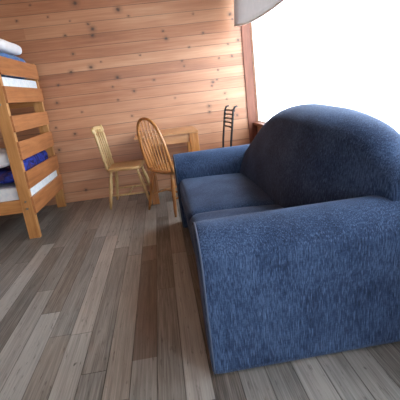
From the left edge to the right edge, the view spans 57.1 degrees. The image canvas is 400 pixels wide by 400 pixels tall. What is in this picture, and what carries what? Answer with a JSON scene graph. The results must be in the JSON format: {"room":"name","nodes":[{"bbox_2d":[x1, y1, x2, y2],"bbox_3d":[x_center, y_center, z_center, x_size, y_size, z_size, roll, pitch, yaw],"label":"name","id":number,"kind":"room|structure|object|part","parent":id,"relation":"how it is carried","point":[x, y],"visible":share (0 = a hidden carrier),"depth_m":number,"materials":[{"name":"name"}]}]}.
{"room":"cabin interior","nodes":[
{"label":"cabin interior","id":0,"kind":"room"},
{"bbox_2d":[0,0,249,205],"bbox_3d":[-1.585,-1.151,4.259,4.698,2.408,0.101,-8,16,-4],"label":"wall","id":1,"kind":"structure","parent":0,"point":[111,64],"depth_m":4.23,"materials":[{"name":"brown wood"}]},
{"bbox_2d":[241,23,256,143],"bbox_3d":[0.586,-1.448,4.373,0.103,2.408,0.018,-8,16,-4],"label":"trim","id":2,"kind":"structure","parent":1,"relation":"attached to","point":[245,29],"depth_m":4.37,"materials":[{"name":"red wood"}]},
{"bbox_2d":[0,188,399,399],"bbox_3d":[-1.085,0.994,1.220,4.799,0.090,7.179,-8,16,-4],"label":"floor","id":3,"kind":"structure","parent":0,"point":[105,304],"depth_m":1.96,"materials":[{"name":"laminate"}]},
{"bbox_2d":[0,56,66,238],"bbox_3d":[-2.596,-0.422,3.616,1.987,1.613,1.065,-8,16,-4],"label":"bunk bed","id":4,"kind":"object","parent":3,"relation":"on","point":[11,97],"visible":0.91,"depth_m":3.38,"materials":[{"name":"brown wood"}]},
{"bbox_3d":[-2.499,0.182,3.277,1.783,0.122,0.031,-8,16,-4],"label":"rail","id":5,"kind":"part","parent":4,"relation":"part of","materials":[{"name":"brown wood"}]},
{"bbox_2d":[2,77,36,87],"bbox_3d":[-2.611,-0.944,3.470,1.836,0.187,0.949,-8,16,-4],"label":"mattress","id":6,"kind":"object","parent":4,"relation":"on","point":[7,81],"visible":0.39,"depth_m":3.44,"materials":[{"name":"white fabric"}]},
{"bbox_2d":[0,53,26,79],"bbox_3d":[-2.122,-1.240,3.507,0.760,0.235,0.659,-8,16,-4],"label":"quilt","id":7,"kind":"object","parent":6,"relation":"on","point":[1,54],"visible":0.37,"depth_m":3.46,"materials":[{"name":"blue fabric"}]},
{"bbox_2d":[0,38,21,54],"bbox_3d":[-2.172,-1.406,3.478,0.807,0.101,0.520,-8,16,-4],"label":"pillow","id":8,"kind":"object","parent":7,"relation":"on","point":[6,47],"visible":0.98,"depth_m":3.45,"materials":[{"name":"white fabric"}]},
{"bbox_3d":[-2.719,-0.964,3.969,1.783,0.123,0.031,-8,16,-4],"label":"rail","id":9,"kind":"part","parent":4,"relation":"part of","materials":[{"name":"brown wood"}]},
{"bbox_3d":[-1.627,-0.420,3.209,0.099,1.613,0.050,-8,16,-4],"label":"post","id":10,"kind":"part","parent":4,"relation":"part of","materials":[{"name":"brown wood"}]},
{"bbox_2d":[0,170,56,201],"bbox_3d":[-2.502,-0.049,3.734,1.836,0.160,0.949,-8,16,-4],"label":"mattress","id":11,"kind":"object","parent":4,"relation":"on","point":[8,191],"visible":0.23,"depth_m":3.38,"materials":[{"name":"white fabric"}]},
{"bbox_2d":[0,150,47,183],"bbox_3d":[-1.982,-0.324,3.710,0.696,0.212,0.799,-8,16,-4],"label":"sleeping bag","id":12,"kind":"object","parent":11,"relation":"on","point":[6,176],"visible":0.35,"depth_m":3.50,"materials":[{"name":"blue fabric"}]},
{"bbox_2d":[0,148,9,167],"bbox_3d":[-2.052,-0.379,3.447,0.661,0.177,0.412,-8,16,-4],"label":"pillow","id":13,"kind":"object","parent":12,"relation":"on","point":[4,161],"visible":0.39,"depth_m":3.31,"materials":[{"name":"white fabric"}]},
{"bbox_3d":[-1.742,-0.690,4.173,0.099,1.613,0.050,-8,16,-4],"label":"post","id":14,"kind":"part","parent":4,"relation":"part of","materials":[{"name":"brown wood"}]},
{"bbox_2d":[91,125,151,209],"bbox_3d":[-0.841,-0.400,4.098,0.528,0.901,0.426,-7,16,0],"label":"dining chair","id":15,"kind":"object","parent":3,"relation":"on","point":[103,146],"visible":0.96,"depth_m":4.02,"materials":[{"name":"brown wood"}]},
{"bbox_3d":[-1.122,-0.763,3.984,0.059,0.072,0.426,-7,16,0],"label":"crest rail","id":16,"kind":"part","parent":15,"relation":"part of","materials":[{"name":"brown wood"}]},
{"bbox_3d":[-1.054,-0.536,3.879,0.094,0.469,0.036,-12,17,-16],"label":"post","id":17,"kind":"part","parent":15,"relation":"part of","materials":[{"name":"brown wood"}]},
{"bbox_3d":[-1.063,-0.629,4.198,0.094,0.468,0.036,-2,17,17],"label":"post","id":18,"kind":"part","parent":15,"relation":"part of","materials":[{"name":"brown wood"}]},
{"bbox_3d":[-0.970,-0.108,4.005,0.105,0.425,0.043,-18,20,-33],"label":"leg","id":19,"kind":"part","parent":15,"relation":"part of","materials":[{"name":"brown wood"}]},
{"bbox_3d":[-0.979,-0.202,4.327,0.105,0.425,0.044,2,18,28],"label":"leg","id":20,"kind":"part","parent":15,"relation":"part of","materials":[{"name":"brown wood"}]},
{"bbox_3d":[-0.828,-0.381,4.100,0.413,0.036,0.419,-8,16,-4],"label":"seat","id":21,"kind":"part","parent":15,"relation":"part of","materials":[{"name":"brown wood"}]},
{"bbox_3d":[-0.609,-0.152,4.006,0.132,0.426,0.043,1,18,24],"label":"leg","id":22,"kind":"part","parent":15,"relation":"part of","materials":[{"name":"brown wood"}]},
{"bbox_3d":[-0.618,-0.244,4.321,0.133,0.426,0.045,-14,18,-24],"label":"leg","id":23,"kind":"part","parent":15,"relation":"part of","materials":[{"name":"brown wood"}]},
{"bbox_2d":[136,117,177,216],"bbox_3d":[-0.291,-0.373,3.679,0.502,0.958,0.481,-20,21,-38],"label":"dining chair","id":24,"kind":"object","parent":3,"relation":"on","point":[167,168],"visible":0.66,"depth_m":3.52,"materials":[{"name":"brown wood"}]},
{"bbox_3d":[-0.498,-0.101,3.797,0.139,0.421,0.047,-8,16,-4],"label":"leg","id":25,"kind":"part","parent":24,"relation":"part of","materials":[{"name":"brown wood"}]},
{"bbox_3d":[-0.264,-0.329,3.711,0.437,0.043,0.448,-21,21,-39],"label":"seat","id":26,"kind":"part","parent":24,"relation":"part of","materials":[{"name":"brown wood"}]},
{"bbox_3d":[-0.250,-0.050,3.521,0.047,0.421,0.139,-8,16,-4],"label":"leg","id":27,"kind":"part","parent":24,"relation":"part of","materials":[{"name":"brown wood"}]},
{"bbox_2d":[134,126,199,204],"bbox_3d":[-0.340,-0.409,4.194,0.673,0.741,0.571,-8,16,-4],"label":"dining table","id":28,"kind":"object","parent":3,"relation":"on","point":[189,134],"visible":0.56,"depth_m":3.88,"materials":[{"name":"brown wood"}]},
{"bbox_3d":[-0.521,-0.302,3.950,0.074,0.717,0.069,-8,16,-4],"label":"leg","id":29,"kind":"part","parent":28,"relation":"part of","materials":[{"name":"brown wood"}]},
{"bbox_3d":[-0.576,-0.430,4.407,0.074,0.717,0.069,-8,16,-4],"label":"leg","id":30,"kind":"part","parent":28,"relation":"part of","materials":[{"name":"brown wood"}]},
{"bbox_3d":[-0.030,-0.373,3.989,0.092,0.717,0.069,-8,16,-4],"label":"leg","id":31,"kind":"part","parent":28,"relation":"part of","materials":[{"name":"brown wood"}]},
{"bbox_2d":[200,105,237,150],"bbox_3d":[0.212,-0.556,4.115,0.412,0.942,0.381,-9,16,-8],"label":"metal chair","id":32,"kind":"object","parent":3,"relation":"on","point":[234,107],"visible":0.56,"depth_m":4.08,"materials":[{"name":"black metal"}]},
{"bbox_3d":[0.320,-0.624,4.300,0.127,0.942,0.024,-9,16,-8],"label":"post","id":33,"kind":"part","parent":32,"relation":"part of","materials":[{"name":"black metal"}]},
{"bbox_3d":[0.383,-0.535,3.971,0.127,0.942,0.024,-9,16,-8],"label":"post","id":34,"kind":"part","parent":32,"relation":"part of","materials":[{"name":"black metal"}]},
{"bbox_2d":[173,104,399,374],"bbox_3d":[0.375,-0.075,2.348,0.989,0.977,2.054,-8,16,-4],"label":"sofa","id":35,"kind":"object","parent":3,"relation":"on","point":[294,230],"visible":1,"depth_m":1.47,"materials":[{"name":"blue fabric"}]},
{"bbox_3d":[0.239,-0.149,3.240,0.883,0.627,0.272,-8,16,-4],"label":"arm","id":36,"kind":"part","parent":35,"relation":"part of","materials":[{"name":"blue fabric"}]},
{"bbox_2d":[179,173,273,223],"bbox_3d":[0.170,-0.028,2.654,0.606,0.187,0.958,-8,16,-4],"label":"seat cushion","id":37,"kind":"object","parent":35,"relation":"on","point":[198,192],"depth_m":2.45,"materials":[{"name":"blue fabric"}]},
{"bbox_2d":[189,204,282,252],"bbox_3d":[0.260,0.180,1.909,0.606,0.187,0.615,-8,16,-4],"label":"seat cushion","id":38,"kind":"object","parent":35,"relation":"on","point":[218,213],"depth_m":2.05,"materials":[{"name":"blue fabric"}]},
{"bbox_3d":[0.443,0.327,1.540,0.883,0.627,0.272,-8,16,-4],"label":"arm","id":39,"kind":"part","parent":35,"relation":"part of","materials":[{"name":"blue fabric"}]},
{"bbox_3d":[0.634,-0.141,2.366,0.455,0.921,1.904,-8,16,-4],"label":"backrest","id":40,"kind":"part","parent":35,"relation":"part of","materials":[{"name":"blue fabric"}]},
{"bbox_2d":[250,23,261,132],"bbox_3d":[1.089,-0.530,1.053,0.101,2.408,6.978,-8,16,-4],"label":"wall","id":41,"kind":"structure","parent":0,"point":[258,127],"depth_m":4.37,"materials":[{"name":"brown wood"}]},
{"bbox_2d":[234,0,283,26],"bbox_3d":[0.650,-1.697,2.402,0.198,0.572,3.453,-8,16,-4],"label":"window valance","id":42,"kind":"object","parent":41,"relation":"attached to","point":[245,11],"visible":1,"depth_m":3.68,"materials":[{"name":"grey fabric"}]},
{"bbox_2d":[253,122,264,126],"bbox_3d":[0.892,-0.457,2.784,0.063,0.034,3.620,-8,16,-4],"label":"trim","id":43,"kind":"structure","parent":41,"relation":"attached to","point":[259,124],"depth_m":4.30,"materials":[{"name":"red wood"}]},
{"bbox_2d":[251,19,267,122],"bbox_3d":[0.880,-1.185,2.579,0.087,1.476,3.620,-8,16,-4],"label":"window","id":44,"kind":"structure","parent":41,"relation":"in","point":[255,24],"depth_m":4.33,"materials":[{"name":"glass"},{"name":"reddish-brown wood"}]},
{"label":"outside","id":45,"kind":"structure","parent":0,"visible":0},
{"bbox_2d":[264,79,399,132],"bbox_3d":[1.966,-1.290,8.655,61.600,0.168,72.800,-8,16,-4],"label":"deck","id":46,"kind":"object","parent":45,"point":[380,100],"depth_m":21.79,"materials":[{"name":"white"}]}
]}

